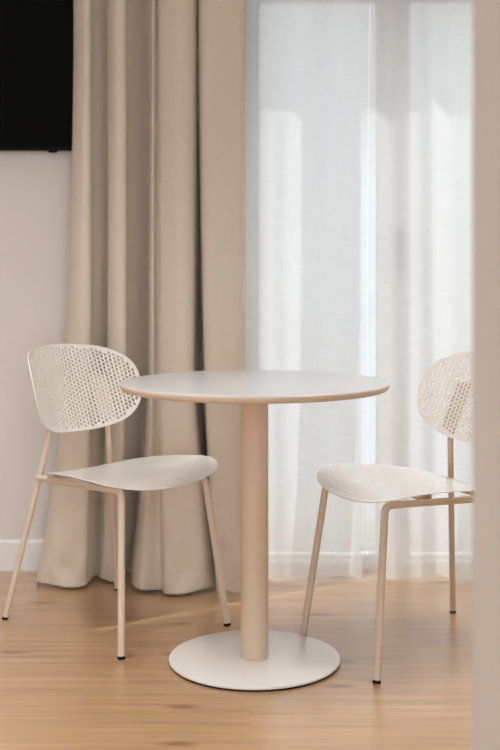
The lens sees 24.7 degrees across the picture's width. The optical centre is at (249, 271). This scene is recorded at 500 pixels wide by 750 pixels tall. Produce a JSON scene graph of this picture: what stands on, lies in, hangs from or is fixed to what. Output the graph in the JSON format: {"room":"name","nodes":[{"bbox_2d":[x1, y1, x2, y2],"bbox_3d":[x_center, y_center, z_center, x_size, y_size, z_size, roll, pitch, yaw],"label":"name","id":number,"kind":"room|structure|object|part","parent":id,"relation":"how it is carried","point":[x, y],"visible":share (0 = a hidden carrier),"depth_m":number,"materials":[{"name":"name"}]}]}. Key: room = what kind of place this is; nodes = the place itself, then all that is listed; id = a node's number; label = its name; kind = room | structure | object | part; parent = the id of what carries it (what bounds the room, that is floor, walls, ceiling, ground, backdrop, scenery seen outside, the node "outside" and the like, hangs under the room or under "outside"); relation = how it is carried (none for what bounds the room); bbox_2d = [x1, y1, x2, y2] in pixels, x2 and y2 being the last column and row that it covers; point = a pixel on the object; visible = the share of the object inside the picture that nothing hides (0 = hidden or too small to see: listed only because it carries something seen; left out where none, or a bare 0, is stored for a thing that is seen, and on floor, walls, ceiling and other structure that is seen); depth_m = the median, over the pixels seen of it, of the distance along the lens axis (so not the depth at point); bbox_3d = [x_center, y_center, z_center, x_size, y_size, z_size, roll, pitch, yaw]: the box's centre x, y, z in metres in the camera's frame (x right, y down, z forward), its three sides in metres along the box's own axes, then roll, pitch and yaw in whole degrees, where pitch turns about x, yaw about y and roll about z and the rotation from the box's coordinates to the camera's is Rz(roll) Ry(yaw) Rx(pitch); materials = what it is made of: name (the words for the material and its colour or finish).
{"room":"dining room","nodes":[
{"label":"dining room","id":0,"kind":"room"},
{"bbox_2d":[0,151,71,539],"bbox_3d":[0.225,-0.228,3.955,3.950,2.500,0.090,0,0,0],"label":"wall","id":1,"kind":"structure","parent":0,"point":[35,186],"depth_m":3.91,"materials":[{"name":"paint"}]},
{"bbox_2d":[0,0,73,152],"bbox_3d":[-1.083,-0.688,3.878,0.970,0.567,0.063,0,0,0],"label":"television","id":2,"kind":"object","parent":1,"relation":"attached to","point":[37,36],"visible":0.85,"depth_m":3.85,"materials":[{"name":"black plastic"}]},
{"bbox_2d":[0,540,129,570],"bbox_3d":[-0.922,0.971,3.903,1.655,0.103,0.014,0,0,0],"label":"baseboard","id":3,"kind":"structure","parent":1,"relation":"attached to","point":[9,549],"depth_m":3.90,"materials":[{"name":"white paint"}]},
{"bbox_2d":[245,0,377,569],"bbox_3d":[0.495,0.018,3.932,1.170,2.007,0.096,0,0,0],"label":"window","id":4,"kind":"structure","parent":1,"relation":"in","point":[369,559],"depth_m":3.94,"materials":[{"name":"paint"}]},
{"bbox_2d":[0,570,472,749],"bbox_3d":[0.175,1.052,1.300,4.050,0.060,5.400,0,0,0],"label":"floor","id":5,"kind":"structure","parent":0,"point":[64,685],"depth_m":2.92,"materials":[{"name":"brown wood"}]},
{"bbox_2d":[2,344,230,659],"bbox_3d":[-0.397,0.624,3.340,0.558,0.801,0.489,0,0,44],"label":"chair","id":6,"kind":"object","parent":5,"relation":"on","point":[164,471],"visible":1,"depth_m":3.38,"materials":[{"name":"beige metal"}]},
{"bbox_3d":[-0.658,0.716,3.371,0.144,0.604,0.029,0,0,-8],"label":"leg","id":7,"kind":"part","parent":6,"relation":"part of","materials":[{"name":"beige metal"}]},
{"bbox_3d":[-0.603,0.391,3.388,0.084,0.136,0.049,0,0,44],"label":"backrest plate","id":8,"kind":"part","parent":6,"relation":"part of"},
{"bbox_3d":[-0.503,0.600,3.232,0.341,0.029,0.026,0,0,44],"label":"rail","id":9,"kind":"part","parent":6,"relation":"part of","materials":[{"name":"beige metal"}]},
{"bbox_3d":[-0.536,0.352,3.473,0.172,0.258,0.405,0,0,44],"label":"backrest","id":10,"kind":"part","parent":6,"relation":"part of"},
{"bbox_3d":[-0.454,0.391,3.544,0.084,0.136,0.049,0,0,44],"label":"backrest plate","id":11,"kind":"part","parent":6,"relation":"part of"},
{"bbox_3d":[-0.440,0.716,3.599,0.029,0.604,0.144,0,0,5],"label":"leg","id":12,"kind":"part","parent":6,"relation":"part of","materials":[{"name":"beige metal"}]},
{"bbox_3d":[-0.352,0.801,3.062,0.037,0.434,0.122,0,0,-23],"label":"leg","id":13,"kind":"part","parent":6,"relation":"part of","materials":[{"name":"beige metal"}]},
{"bbox_3d":[-0.364,0.576,3.309,0.421,0.047,0.489,0,0,44],"label":"seat","id":14,"kind":"part","parent":6,"relation":"part of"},
{"bbox_3d":[-0.118,0.801,3.307,0.122,0.434,0.037,0,0,20],"label":"leg","id":15,"kind":"part","parent":6,"relation":"part of","materials":[{"name":"beige metal"}]},
{"bbox_2d":[120,370,389,691],"bbox_3d":[0.012,0.654,2.995,0.705,0.736,0.705,0,0,0],"label":"bistro table","id":16,"kind":"object","parent":5,"relation":"on","point":[254,657],"visible":1,"depth_m":2.96,"materials":[{"name":"white metal"}]},
{"bbox_2d":[300,351,472,683],"bbox_3d":[0.475,0.624,3.128,0.558,0.801,0.489,0,0,-25],"label":"chair","id":17,"kind":"object","parent":5,"relation":"on","point":[357,482],"visible":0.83,"depth_m":3.19,"materials":[{"name":"beige metal"}]},
{"bbox_3d":[0.201,0.801,3.187,0.122,0.434,0.037,0,0,-1],"label":"leg","id":18,"kind":"part","parent":17,"relation":"part of","materials":[{"name":"beige metal"}]},
{"bbox_3d":[0.343,0.801,2.880,0.037,0.434,0.122,0,0,41],"label":"leg","id":19,"kind":"part","parent":17,"relation":"part of","materials":[{"name":"beige metal"}]},
{"bbox_3d":[0.435,0.576,3.109,0.421,0.047,0.489,0,0,-25],"label":"seat","id":20,"kind":"part","parent":17,"relation":"part of","materials":[{"name":"beige plastic"}]},
{"bbox_3d":[0.541,0.600,2.991,0.341,0.029,0.026,0,0,-25],"label":"rail","id":21,"kind":"part","parent":17,"relation":"part of","materials":[{"name":"beige metal"}]},
{"bbox_3d":[0.650,0.352,3.209,0.172,0.258,0.405,0,0,-25],"label":"backrest","id":22,"kind":"part","parent":17,"relation":"part of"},
{"bbox_3d":[0.600,0.716,3.359,0.029,0.604,0.144,0,0,13],"label":"leg","id":23,"kind":"part","parent":17,"relation":"part of","materials":[{"name":"beige metal"}]},
{"bbox_3d":[0.596,0.391,3.302,0.084,0.136,0.049,0,0,-25],"label":"backrest plate","id":24,"kind":"part","parent":17,"relation":"part of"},
{"bbox_2d":[473,0,499,749],"bbox_3d":[1.146,-0.228,1.200,1.708,2.500,0.600,0,0,0],"label":"wall","id":25,"kind":"structure","parent":0,"point":[486,13],"depth_m":1.42,"materials":[{"name":"paint"}]},
{"bbox_3d":[0.175,-1.518,1.300,4.050,0.080,5.400,0,0,0],"label":"ceiling","id":26,"kind":"structure","parent":0,"visible":0},
{"bbox_2d":[36,0,245,594],"bbox_3d":[-0.349,-0.227,3.735,0.720,2.483,0.271,0,0,11],"label":"curtain","id":27,"kind":"object","parent":26,"relation":"hanging from","point":[157,270],"visible":0.84,"depth_m":3.65,"materials":[{"name":"beige fabric"}]},
{"bbox_2d":[259,0,472,579],"bbox_3d":[0.585,-0.226,3.790,1.112,2.492,0.080,0,0,0],"label":"sheer curtain","id":28,"kind":"object","parent":26,"relation":"hanging from","point":[317,85],"visible":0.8,"depth_m":3.81,"materials":[{"name":"white fabric"}]},
{"bbox_3d":[0.215,-0.228,3.792,0.373,2.489,0.066,0,0,0],"label":"fabric panel","id":29,"kind":"part","parent":28,"relation":"part of","materials":[{"name":"white fabric"}]},
{"bbox_3d":[0.764,-0.226,3.790,0.751,2.492,0.075,0,0,0],"label":"fabric panel","id":30,"kind":"part","parent":28,"relation":"part of","materials":[{"name":"white fabric"}]}
]}

